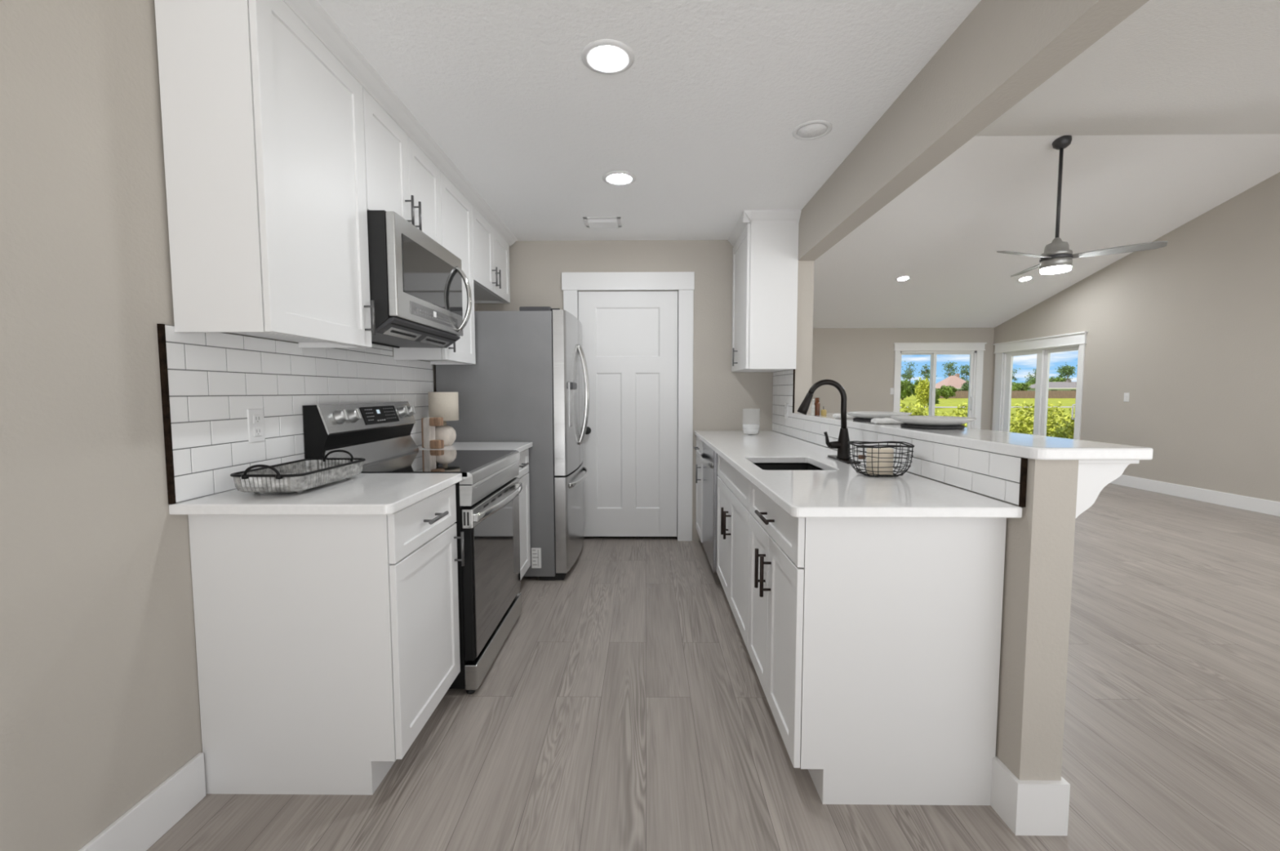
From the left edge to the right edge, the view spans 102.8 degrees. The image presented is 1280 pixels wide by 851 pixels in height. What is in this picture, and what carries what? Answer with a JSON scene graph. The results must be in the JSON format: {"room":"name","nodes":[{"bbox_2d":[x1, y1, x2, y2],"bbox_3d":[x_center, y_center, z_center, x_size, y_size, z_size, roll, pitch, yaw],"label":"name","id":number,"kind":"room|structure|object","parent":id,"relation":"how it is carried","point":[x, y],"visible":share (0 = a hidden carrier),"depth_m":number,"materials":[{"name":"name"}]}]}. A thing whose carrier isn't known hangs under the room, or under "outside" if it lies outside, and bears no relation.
{"room":"kitchen","nodes":[
{"label":"kitchen","id":0,"kind":"room"},
{"bbox_2d":[0,0,477,850],"bbox_3d":[-1.375,-0.274,3.906,0.120,2.500,11.000,0,4,1],"label":"wall","id":1,"kind":"structure","parent":0,"point":[100,705],"depth_m":1.24,"materials":[{"name":"beige paint"}]},
{"bbox_2d":[78,752,205,850],"bbox_3d":[-1.350,1.165,0.026,0.014,0.140,3.070,0,4,1],"label":"baseboard","id":2,"kind":"structure","parent":1,"relation":"attached to","point":[145,823],"depth_m":1.40,"materials":[{"name":"white paint"}]},
{"bbox_2d":[154,0,375,348],"bbox_3d":[-1.172,-0.780,1.698,0.316,0.990,0.542,0,4,1],"label":"upper cabinet","id":3,"kind":"object","parent":1,"relation":"attached to","point":[263,126],"visible":1,"depth_m":1.46,"materials":[{"name":"white paint"}]},
{"bbox_2d":[282,0,517,246],"bbox_3d":[-1.157,-1.361,2.694,0.342,0.052,2.730,0,4,1],"label":"crown molding","id":4,"kind":"structure","parent":3,"relation":"attached to","point":[311,13],"depth_m":2.03,"materials":[{"name":"white paint"}]},
{"bbox_2d":[156,324,433,504],"bbox_3d":[-1.327,-0.133,2.344,0.011,0.596,1.825,0,4,1],"label":"tile backsplash","id":5,"kind":"structure","parent":1,"relation":"attached to","point":[210,381],"depth_m":1.72,"materials":[{"name":"white tile"}]},
{"bbox_2d":[246,408,265,443],"bbox_3d":[-1.326,0.000,1.766,0.010,0.116,0.072,0,4,1],"label":"wall outlet","id":6,"kind":"object","parent":5,"relation":"attached to","point":[255,420],"visible":1,"depth_m":1.76,"materials":[{"name":"white plastic"}]},
{"bbox_2d":[253,414,261,423],"bbox_3d":[-1.323,-0.022,1.765,0.003,0.030,0.034,0,4,1],"label":"receptacle","id":7,"kind":"object","parent":6,"relation":"attached to","point":[256,418],"depth_m":1.76,"materials":[{"name":"grey plastic"}]},
{"bbox_2d":[253,426,262,436],"bbox_3d":[-1.323,0.021,1.768,0.003,0.030,0.034,0,4,1],"label":"receptacle","id":8,"kind":"object","parent":6,"relation":"attached to","point":[257,430],"depth_m":1.77,"materials":[{"name":"grey plastic"}]},
{"bbox_2d":[362,87,441,245],"bbox_3d":[-1.166,-1.087,2.317,0.316,0.459,0.728,0,4,1],"label":"upper cabinet","id":9,"kind":"object","parent":1,"relation":"attached to","point":[401,179],"visible":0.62,"depth_m":2.22,"materials":[{"name":"white paint"}]},
{"bbox_2d":[366,210,471,348],"bbox_3d":[-1.095,-0.620,2.346,0.451,0.470,0.724,0,4,1],"label":"microwave","id":10,"kind":"object","parent":9,"relation":"attached to","point":[415,282],"visible":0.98,"depth_m":2.15,"materials":[{"name":"silver metal"}]},
{"bbox_2d":[393,170,475,364],"bbox_3d":[-1.158,-0.862,2.944,0.316,0.990,0.490,0,4,1],"label":"upper cabinet","id":11,"kind":"object","parent":1,"relation":"attached to","point":[456,215],"visible":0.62,"depth_m":2.93,"materials":[{"name":"white paint"}]},
{"bbox_2d":[471,204,510,303],"bbox_3d":[-1.151,-1.169,3.600,0.316,0.463,0.857,0,4,1],"label":"upper cabinet","id":12,"kind":"object","parent":1,"relation":"attached to","point":[491,282],"visible":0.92,"depth_m":3.56,"materials":[{"name":"white paint"}]},
{"bbox_2d":[477,240,773,540],"bbox_3d":[-0.113,-0.266,4.221,2.398,2.440,0.115,0,4,1],"label":"wall","id":13,"kind":"structure","parent":0,"point":[724,400],"depth_m":4.11,"materials":[{"name":"beige paint"}]},
{"bbox_2d":[561,271,694,541],"bbox_3d":[-0.095,-0.139,4.213,1.062,2.186,0.136,0,4,1],"label":"door frame","id":14,"kind":"structure","parent":13,"relation":"in","point":[683,282],"depth_m":4.11,"materials":[{"name":"white paint"}]},
{"bbox_2d":[577,291,677,536],"bbox_3d":[-0.095,-0.079,4.171,0.805,2.012,0.103,0,4,1],"label":"door","id":15,"kind":"structure","parent":14,"relation":"attached to","point":[629,339],"depth_m":4.19,"materials":[{"name":"white paint"}]},
{"bbox_2d":[316,0,981,240],"bbox_3d":[-0.178,-1.492,3.812,2.518,0.060,11.000,0,4,1],"label":"ceiling","id":16,"kind":"structure","parent":0,"point":[712,99],"depth_m":2.06,"materials":[{"name":"white paint"}]},
{"bbox_2d":[582,217,622,228],"bbox_3d":[-0.263,-1.439,3.634,0.260,0.022,0.205,0,4,1],"label":"ceiling vent","id":17,"kind":"object","parent":16,"relation":"in","point":[590,222],"visible":1,"depth_m":3.60,"materials":[{"name":"white plastic"}]},
{"bbox_2d":[581,39,634,74],"bbox_3d":[-0.116,-1.329,1.848,0.192,0.008,0.192,0,4,1],"label":"recessed light","id":18,"kind":"object","parent":16,"relation":"in","point":[603,56],"visible":1,"depth_m":1.84,"materials":[{"name":"white plastic"}]},
{"bbox_2d":[602,170,635,185],"bbox_3d":[-0.117,-1.397,2.891,0.192,0.008,0.192,0,4,1],"label":"recessed light","id":19,"kind":"object","parent":16,"relation":"in","point":[616,177],"visible":1,"depth_m":2.88,"materials":[{"name":"white plastic"}]},
{"bbox_2d":[792,120,832,140],"bbox_3d":[0.797,-1.365,2.365,0.176,0.007,0.176,0,4,1],"label":"ceiling speaker","id":20,"kind":"object","parent":16,"relation":"attached to","point":[815,129],"visible":1,"depth_m":2.36,"materials":[{"name":"white plastic"}]},
{"bbox_2d":[797,124,826,137],"bbox_3d":[0.797,-1.366,2.365,0.132,0.004,0.132,0,4,1],"label":"grille","id":21,"kind":"object","parent":20,"relation":"attached to","point":[804,131],"depth_m":2.36,"materials":[{"name":"white plastic"}]},
{"bbox_2d":[146,483,1279,850],"bbox_3d":[2.480,1.000,3.947,7.826,0.060,11.000,0,4,1],"label":"floor","id":22,"kind":"structure","parent":0,"point":[624,706],"depth_m":1.81,"materials":[{"name":"wood"}]},
{"bbox_2d":[188,484,464,795],"bbox_3d":[-1.011,0.675,1.788,0.649,0.884,0.502,0,4,1],"label":"base cabinet","id":23,"kind":"object","parent":22,"relation":"on","point":[326,645],"visible":0.96,"depth_m":1.54,"materials":[{"name":"white paint"}]},
{"bbox_2d":[168,473,462,515],"bbox_3d":[-1.020,0.221,1.731,0.635,0.030,0.563,0,4,1],"label":"countertop","id":24,"kind":"structure","parent":23,"relation":"on","point":[362,494],"depth_m":1.54,"materials":[{"name":"white stone"}]},
{"bbox_2d":[230,449,365,493],"bbox_3d":[-1.141,0.155,1.739,0.233,0.101,0.405,0,4,1],"label":"serving tray","id":25,"kind":"object","parent":24,"relation":"on","point":[298,476],"visible":1,"depth_m":1.65,"materials":[{"name":"metal"}]},
{"bbox_2d":[302,401,522,694],"bbox_3d":[-0.962,0.484,2.413,0.713,1.183,0.757,0,4,1],"label":"range","id":26,"kind":"object","parent":22,"relation":"on","point":[487,494],"visible":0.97,"depth_m":2.23,"materials":[{"name":"silver metal"}]},
{"bbox_2d":[360,450,515,477],"bbox_3d":[-0.973,0.169,2.393,0.600,0.024,0.757,0,4,1],"label":"cooktop","id":27,"kind":"object","parent":26,"relation":"in","point":[469,464],"depth_m":2.31,"materials":[{"name":"black glass"}]},
{"bbox_2d":[448,482,467,688],"bbox_3d":[-1.008,0.613,2.422,0.600,0.865,0.749,0,4,1],"label":"panel","id":28,"kind":"object","parent":26,"relation":"in","point":[460,682],"depth_m":2.05,"materials":[{"name":"wood"}]},
{"bbox_2d":[435,306,589,580],"bbox_3d":[-0.831,0.103,3.717,0.925,1.772,0.895,0,4,1],"label":"refrigerator","id":29,"kind":"object","parent":22,"relation":"on","point":[525,384],"visible":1,"depth_m":3.26,"materials":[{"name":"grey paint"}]},
{"bbox_2d":[515,448,530,579],"bbox_3d":[-0.997,0.592,3.049,0.649,0.884,0.480,0,4,1],"label":"base cabinet","id":30,"kind":"object","parent":22,"relation":"on","point":[524,496],"visible":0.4,"depth_m":3.16,"materials":[{"name":"white paint"}]},
{"bbox_2d":[417,442,532,453],"bbox_3d":[-1.006,0.136,3.019,0.635,0.030,0.488,0,4,1],"label":"countertop","id":31,"kind":"structure","parent":30,"relation":"on","point":[519,446],"depth_m":2.98,"materials":[{"name":"white stone"}]},
{"bbox_2d":[421,417,444,448],"bbox_3d":[-1.171,0.042,2.890,0.109,0.176,0.060,1,4,15],"label":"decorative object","id":32,"kind":"object","parent":31,"relation":"on","point":[428,424],"visible":1,"depth_m":2.87,"materials":[{"name":"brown wood"}]},
{"bbox_2d":[427,392,458,445],"bbox_3d":[-1.171,-0.040,3.052,0.167,0.318,0.167,0,4,1],"label":"table lamp","id":33,"kind":"object","parent":31,"relation":"on","point":[444,405],"visible":0.76,"depth_m":2.99,"materials":[{"name":"beige fabric"}]},
{"bbox_2d":[693,436,702,542],"bbox_3d":[0.749,0.528,3.985,0.660,0.884,0.430,0,4,1],"label":"base cabinet","id":34,"kind":"object","parent":22,"relation":"on","point":[699,466],"visible":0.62,"depth_m":3.94,"materials":[{"name":"white paint"}]},
{"bbox_2d":[699,441,717,572],"bbox_3d":[0.724,0.565,3.467,0.630,0.878,0.600,0,4,1],"label":"dishwasher","id":35,"kind":"object","parent":22,"relation":"on","point":[708,458],"visible":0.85,"depth_m":3.31,"materials":[{"name":"silver metal"}]},
{"bbox_2d":[716,454,750,649],"bbox_3d":[0.748,0.614,2.674,0.633,0.884,0.978,0,4,1],"label":"base cabinet","id":36,"kind":"object","parent":22,"relation":"on","point":[733,492],"visible":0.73,"depth_m":2.56,"materials":[{"name":"white paint"}]},
{"bbox_2d":[693,431,1022,518],"bbox_3d":[0.745,0.148,2.788,0.634,0.030,2.775,0,4,1],"label":"countertop","id":37,"kind":"structure","parent":36,"relation":"on","point":[837,491],"depth_m":1.69,"materials":[{"name":"white stone"}]},
{"bbox_2d":[742,424,759,434],"bbox_3d":[0.824,-0.029,3.788,0.128,0.192,0.128,0,4,1],"label":"candle","id":38,"kind":"object","parent":37,"relation":"on","point":[747,428],"visible":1,"depth_m":3.74,"materials":[{"name":"white wax"}]},
{"bbox_2d":[752,462,822,470],"bbox_3d":[0.661,0.289,2.288,0.352,0.184,0.460,0,4,1],"label":"sink","id":39,"kind":"object","parent":37,"relation":"in","point":[764,466],"visible":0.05,"depth_m":2.49,"materials":[{"name":"black metal"}]},
{"bbox_2d":[797,379,860,464],"bbox_3d":[0.848,-0.026,2.354,0.248,0.374,0.250,0,4,1],"label":"faucet","id":40,"kind":"object","parent":37,"relation":"on","point":[842,445],"visible":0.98,"depth_m":2.34,"materials":[{"name":"black metal"}]},
{"bbox_2d":[848,440,914,477],"bbox_3d":[0.910,0.128,1.938,0.220,0.128,0.182,0,4,1],"label":"wire basket","id":41,"kind":"object","parent":37,"relation":"on","point":[859,457],"visible":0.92,"depth_m":1.89,"materials":[{"name":"black metal"}]},
{"bbox_2d":[866,448,893,475],"bbox_3d":[0.910,0.133,1.938,0.093,0.104,0.093,0,4,1],"label":"pillar candle","id":42,"kind":"object","parent":41,"relation":"in","point":[881,464],"visible":0.77,"depth_m":1.90,"materials":[{"name":"beige wax"}]},
{"bbox_2d":[747,481,1006,805],"bbox_3d":[0.739,0.669,1.840,0.633,0.884,0.690,0,4,1],"label":"base cabinet","id":43,"kind":"object","parent":22,"relation":"on","point":[874,644],"visible":0.91,"depth_m":1.50,"materials":[{"name":"white paint"}]},
{"bbox_2d":[811,328,994,430],"bbox_3d":[2.598,-0.605,9.292,7.706,2.440,0.120,0,4,1],"label":"wall","id":44,"kind":"structure","parent":0,"point":[860,360],"depth_m":9.18,"materials":[{"name":"beige paint"}]},
{"bbox_2d":[889,388,893,394],"bbox_3d":[4.547,-0.618,9.205,0.072,0.116,0.010,0,4,1],"label":"light switch","id":45,"kind":"object","parent":44,"relation":"attached to","point":[891,392],"visible":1,"depth_m":9.20,"materials":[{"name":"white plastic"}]},
{"bbox_2d":[893,342,986,429],"bbox_3d":[5.360,-0.435,9.246,1.635,2.097,0.155,0,4,1],"label":"window","id":46,"kind":"structure","parent":44,"relation":"in","point":[975,350],"depth_m":9.17,"materials":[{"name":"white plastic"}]},
{"bbox_2d":[773,0,1149,835],"bbox_3d":[1.139,-0.785,3.784,0.143,3.529,10.880,0,4,1],"label":"wall","id":47,"kind":"structure","parent":0,"point":[1003,51],"depth_m":1.45,"materials":[{"name":"beige paint"}]},
{"bbox_2d":[731,222,799,372],"bbox_3d":[0.889,-0.908,3.800,0.383,0.997,0.613,0,4,1],"label":"upper cabinet","id":48,"kind":"object","parent":47,"relation":"attached to","point":[765,255],"visible":0.99,"depth_m":3.50,"materials":[{"name":"white paint"}]},
{"bbox_2d":[728,209,801,247],"bbox_3d":[0.888,-1.427,3.740,0.385,0.064,0.666,0,4,1],"label":"crown molding","id":49,"kind":"structure","parent":48,"relation":"attached to","point":[747,217],"depth_m":3.44,"materials":[{"name":"white paint"}]},
{"bbox_2d":[772,368,1027,507],"bbox_3d":[1.065,-0.104,2.769,0.011,0.474,2.778,0,4,1],"label":"tile backsplash","id":50,"kind":"structure","parent":47,"relation":"attached to","point":[1000,477],"depth_m":1.82,"materials":[{"name":"white tile"}]},
{"bbox_2d":[792,413,1153,460],"bbox_3d":[1.210,0.002,2.452,0.311,0.032,2.229,0,4,1],"label":"bar","id":51,"kind":"object","parent":47,"relation":"on","point":[1013,444],"visible":0.92,"depth_m":1.54,"materials":[{"name":"white stone"}]},
{"bbox_2d":[811,399,814,415],"bbox_3d":[1.080,-0.114,3.188,0.022,0.103,0.022,0,4,1],"label":"bottle","id":52,"kind":"object","parent":51,"relation":"on","point":[813,400],"visible":0.99,"depth_m":3.18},
{"bbox_2d":[814,397,820,415],"bbox_3d":[1.110,-0.119,3.202,0.034,0.111,0.034,0,4,1],"label":"bottle","id":53,"kind":"object","parent":51,"relation":"on","point":[817,404],"visible":0.82,"depth_m":3.19,"materials":[{"name":"brown glass"}]},
{"bbox_2d":[821,406,826,415],"bbox_3d":[1.147,-0.091,3.188,0.034,0.058,0.034,0,4,1],"label":"jar","id":54,"kind":"object","parent":51,"relation":"on","point":[824,412],"visible":0.97,"depth_m":3.18,"materials":[{"name":"yellow glass"}]},
{"bbox_2d":[832,413,855,418],"bbox_3d":[1.159,-0.054,2.840,0.160,0.028,0.068,0,4,1],"label":"napkin","id":55,"kind":"object","parent":51,"relation":"on","point":[835,415],"visible":0.36,"depth_m":2.81,"materials":[{"name":"white fabric"}]},
{"bbox_2d":[853,417,871,422],"bbox_3d":[1.204,-0.029,2.591,0.232,0.012,0.232,0,4,1],"label":"charger plate","id":56,"kind":"object","parent":51,"relation":"on","point":[854,419],"visible":0.23,"depth_m":2.55,"materials":[{"name":"ceramic"}]},
{"bbox_2d":[846,411,911,419],"bbox_3d":[1.204,-0.051,2.589,0.310,0.030,0.310,0,4,1],"label":"dinner plate","id":57,"kind":"object","parent":56,"relation":"on","point":[860,415],"visible":0.79,"depth_m":2.52,"materials":[{"name":"white ceramic"}]},
{"bbox_2d":[871,417,903,424],"bbox_3d":[1.159,-0.022,2.353,0.169,0.028,0.068,0,4,1],"label":"napkin","id":58,"kind":"object","parent":51,"relation":"on","point":[876,420],"visible":0.68,"depth_m":2.33,"materials":[{"name":"white fabric"}]},
{"bbox_2d":[900,423,964,429],"bbox_3d":[1.203,0.002,2.107,0.232,0.012,0.232,0,4,1],"label":"charger plate","id":59,"kind":"object","parent":51,"relation":"on","point":[903,425],"visible":0.7,"depth_m":2.02,"materials":[{"name":"ceramic"}]},
{"bbox_2d":[890,415,976,426],"bbox_3d":[1.203,-0.019,2.105,0.310,0.030,0.310,0,4,1],"label":"dinner plate","id":60,"kind":"object","parent":59,"relation":"on","point":[926,420],"visible":1,"depth_m":2.03,"materials":[{"name":"white ceramic"}]},
{"bbox_2d":[1075,460,1139,518],"bbox_3d":[1.254,0.170,1.411,0.167,0.165,0.076,0,4,1],"label":"corbel","id":61,"kind":"object","parent":47,"relation":"attached to","point":[1093,476],"visible":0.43,"depth_m":1.38,"materials":[{"name":"white paint"}]},
{"bbox_2d":[899,406,1075,408],"bbox_3d":[40.480,-1.573,43.298,60.000,0.012,2.500,0,4,1],"label":"path","id":62,"kind":"object","parent":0,"point":[906,406],"depth_m":43.92,"materials":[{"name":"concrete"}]},
{"bbox_2d":[813,0,1279,328],"bbox_3d":[3.892,-2.014,4.725,5.374,1.270,9.380,0,4,1],"label":"ceiling","id":63,"kind":"structure","parent":0,"point":[1172,114],"depth_m":5.01,"materials":[{"name":"white paint"}]},
{"bbox_2d":[895,275,911,281],"bbox_3d":[3.733,-2.086,7.245,0.192,0.050,0.187,0,4,1],"label":"recessed light","id":64,"kind":"object","parent":63,"relation":"attached to","point":[902,278],"visible":1,"depth_m":7.24,"materials":[{"name":"white plastic"}]},
{"bbox_2d":[1017,275,1033,282],"bbox_3d":[5.469,-2.083,7.251,0.192,0.050,0.187,0,4,1],"label":"recessed light","id":65,"kind":"object","parent":63,"relation":"attached to","point":[1025,278],"visible":1,"depth_m":7.24,"materials":[{"name":"white plastic"}]},
{"bbox_2d":[996,135,1167,277],"bbox_3d":[3.747,-2.002,4.748,1.248,1.187,1.191,0,4,1],"label":"ceiling fan","id":66,"kind":"object","parent":63,"relation":"hanging from","point":[1057,257],"visible":1,"depth_m":4.58,"materials":[{"name":"grey metal"}]},
{"bbox_2d":[990,172,1279,502],"bbox_3d":[6.339,-0.850,4.625,0.120,3.529,9.080,0,4,1],"label":"wall","id":67,"kind":"structure","parent":0,"point":[1188,327],"depth_m":5.84,"materials":[{"name":"beige paint"}]},
{"bbox_2d":[991,331,1088,439],"bbox_3d":[6.351,-0.355,8.205,0.155,2.072,1.900,0,4,1],"label":"window","id":68,"kind":"structure","parent":67,"relation":"in","point":[1042,347],"depth_m":8.13,"materials":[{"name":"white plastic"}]},
{"bbox_2d":[1123,392,1129,402],"bbox_3d":[6.296,-0.365,6.612,0.010,0.116,0.072,0,4,1],"label":"light switch","id":69,"kind":"object","parent":67,"relation":"attached to","point":[1126,394],"visible":1,"depth_m":6.61,"materials":[{"name":"white plastic"}]},
{"bbox_2d":[1110,475,1279,516],"bbox_3d":[6.275,0.841,4.737,0.014,0.140,9.080,0,4,1],"label":"baseboard","id":70,"kind":"structure","parent":67,"relation":"attached to","point":[1250,504],"depth_m":5.69,"materials":[{"name":"white paint"}]},
{"label":"outside","id":71,"kind":"structure","parent":0,"visible":0},
{"bbox_2d":[899,394,1075,433],"bbox_3d":[131.626,-8.494,146.822,380.000,0.100,303.000,0,4,1],"label":"lawn","id":72,"kind":"structure","parent":71,"point":[944,402],"depth_m":56.38,"materials":[{"name":"green plant"}]},
{"bbox_2d":[900,379,913,399],"bbox_3d":[40.890,-5.602,79.451,3.115,3.339,2.935,0,4,1],"label":"bushy tree","id":73,"kind":"object","parent":72,"relation":"on","point":[905,386],"visible":0.73,"depth_m":78.63,"materials":[{"name":"green plant"}]},
{"bbox_2d":[901,360,918,397],"bbox_3d":[64.975,-11.317,123.777,4.234,8.799,5.082,0,4,1],"label":"pine tree","id":74,"kind":"object","parent":72,"relation":"on","point":[908,375],"visible":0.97,"depth_m":123.21,"materials":[{"name":"green plant"}]},
{"bbox_2d":[911,379,924,396],"bbox_3d":[43.874,-5.606,79.865,3.224,3.250,3.012,0,4,1],"label":"bushy tree","id":75,"kind":"object","parent":72,"relation":"on","point":[917,382],"visible":0.18,"depth_m":79.89,"materials":[{"name":"green plant"}]},
{"bbox_2d":[899,397,939,416],"bbox_3d":[5.564,0.038,10.709,1.380,1.251,1.139,-1,4,-11],"label":"shrub","id":76,"kind":"object","parent":72,"relation":"on","point":[912,409],"visible":0.1,"depth_m":10.47,"materials":[{"name":"green plant"}]},
{"bbox_2d":[914,377,929,408],"bbox_3d":[22.041,-2.531,39.760,1.415,2.464,1.358,0,4,1],"label":"bushy tree","id":77,"kind":"object","parent":72,"relation":"on","point":[922,390],"visible":0.88,"depth_m":39.44,"materials":[{"name":"green plant"}]},
{"bbox_2d":[915,364,937,379],"bbox_3d":[70.019,-11.084,124.202,4.836,8.261,4.759,0,4,1],"label":"pine tree","id":78,"kind":"object","parent":72,"relation":"on","point":[927,370],"visible":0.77,"depth_m":124.12,"materials":[{"name":"green plant"}]},
{"bbox_2d":[927,389,941,405],"bbox_3d":[23.788,-2.228,41.716,1.458,1.620,1.380,0,4,1],"label":"bushy tree","id":79,"kind":"object","parent":72,"relation":"on","point":[937,394],"visible":0.19,"depth_m":41.35,"materials":[{"name":"green plant"}]},
{"bbox_2d":[937,385,957,399],"bbox_3d":[53.579,-5.900,89.297,3.304,2.567,2.974,0,4,1],"label":"bushy tree","id":80,"kind":"object","parent":72,"relation":"on","point":[945,392],"visible":0.98,"depth_m":88.56,"materials":[{"name":"green plant"}]},
{"bbox_2d":[935,373,966,391],"bbox_3d":[68.535,-8.742,111.906,7.200,5.200,7.030,0,4,1],"label":"house","id":81,"kind":"structure","parent":72,"relation":"on","point":[955,381],"depth_m":110.64,"materials":[{"name":"paint"}]},
{"bbox_2d":[941,360,962,378],"bbox_3d":[75.240,-11.422,124.362,4.452,8.896,4.640,0,4,1],"label":"pine tree","id":82,"kind":"object","parent":72,"relation":"on","point":[949,366],"visible":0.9,"depth_m":123.76,"materials":[{"name":"green plant"}]},
{"bbox_2d":[941,403,968,427],"bbox_3d":[6.834,0.074,10.725,1.063,1.168,1.288,2,4,28],"label":"shrub","id":83,"kind":"object","parent":72,"relation":"on","point":[963,413],"visible":0.06,"depth_m":10.67,"materials":[{"name":"green plant"}]},
{"bbox_2d":[956,364,969,381],"bbox_3d":[81.017,-11.447,126.449,4.596,8.652,4.038,0,4,1],"label":"pine tree","id":84,"kind":"object","parent":72,"relation":"on","point":[965,368],"visible":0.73,"depth_m":126.51,"materials":[{"name":"green plant"}]},
{"bbox_2d":[960,380,968,391],"bbox_3d":[68.126,-7.599,105.090,3.755,3.826,3.712,0,4,1],"label":"bushy tree","id":85,"kind":"object","parent":72,"relation":"on","point":[965,386],"visible":0.25,"depth_m":105.00,"materials":[{"name":"green plant"}]},
{"bbox_2d":[938,390,1075,399],"bbox_3d":[69.016,-5.717,94.122,28.046,1.500,3.116,0,4,1],"label":"wooden fence","id":86,"kind":"object","parent":72,"relation":"on","point":[959,394],"visible":0.45,"depth_m":93.76,"materials":[{"name":"brown wood"}]},
{"bbox_2d":[1012,368,1020,382],"bbox_3d":[89.239,-10.943,123.628,4.740,7.990,3.946,0,4,1],"label":"pine tree","id":87,"kind":"object","parent":72,"relation":"on","point":[1013,377],"visible":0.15,"depth_m":122.84,"materials":[{"name":"green plant"}]},
{"bbox_2d":[1011,382,1031,391],"bbox_3d":[73.538,-6.929,99.508,4.191,3.206,4.093,0,4,1],"label":"bushy tree","id":88,"kind":"object","parent":72,"relation":"on","point":[1015,386],"visible":0.49,"depth_m":98.43,"materials":[{"name":"green plant"}]},
{"bbox_2d":[1024,368,1035,384],"bbox_3d":[96.352,-10.452,124.266,4.644,6.905,4.651,0,4,1],"label":"pine tree","id":89,"kind":"object","parent":72,"relation":"on","point":[1034,373],"visible":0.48,"depth_m":124.38,"materials":[{"name":"green plant"}]},
{"bbox_2d":[1024,376,1049,385],"bbox_3d":[104.600,-10.397,134.601,5.926,5.403,5.630,0,4,1],"label":"bushy tree","id":90,"kind":"object","parent":72,"relation":"on","point":[1026,383],"visible":0.09,"depth_m":134.40,"materials":[{"name":"green plant"}]},
{"bbox_2d":[1009,400,1069,437],"bbox_3d":[8.129,0.083,10.367,1.088,1.196,1.319,-3,5,-35],"label":"shrub","id":91,"kind":"object","parent":72,"relation":"on","point":[1024,428],"visible":0.23,"depth_m":10.33,"materials":[{"name":"green plant"}]},
{"bbox_2d":[1026,380,1076,391],"bbox_3d":[87.980,-7.683,106.750,13.500,3.700,7.030,0,4,1],"label":"house","id":92,"kind":"structure","parent":72,"relation":"on","point":[1068,385],"depth_m":104.67,"materials":[{"name":"paint"}]},
{"bbox_2d":[1048,376,1066,382],"bbox_3d":[110.571,-10.493,135.473,6.564,5.460,6.123,0,4,1],"label":"bushy tree","id":93,"kind":"object","parent":72,"relation":"on","point":[1055,380],"visible":0.12,"depth_m":134.66,"materials":[{"name":"green plant"}]},
{"bbox_2d":[1050,407,1075,439],"bbox_3d":[7.939,0.191,9.134,1.257,1.140,1.038,-2,4,-22],"label":"shrub","id":94,"kind":"object","parent":72,"relation":"on","point":[1067,433],"visible":0.09,"depth_m":9.15,"materials":[{"name":"green plant"}]},
{"bbox_2d":[1054,362,1075,382],"bbox_3d":[105.939,-11.539,127.233,4.127,8.648,4.859,0,4,1],"label":"pine tree","id":95,"kind":"object","parent":72,"relation":"on","point":[1060,375],"visible":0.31,"depth_m":127.30,"materials":[{"name":"green plant"}]},
{"bbox_2d":[1057,364,1077,382],"bbox_3d":[100.829,-10.661,120.644,4.493,7.781,3.475,0,4,1],"label":"pine tree","id":96,"kind":"object","parent":72,"relation":"on","point":[1065,370],"visible":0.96,"depth_m":120.39,"materials":[{"name":"green plant"}]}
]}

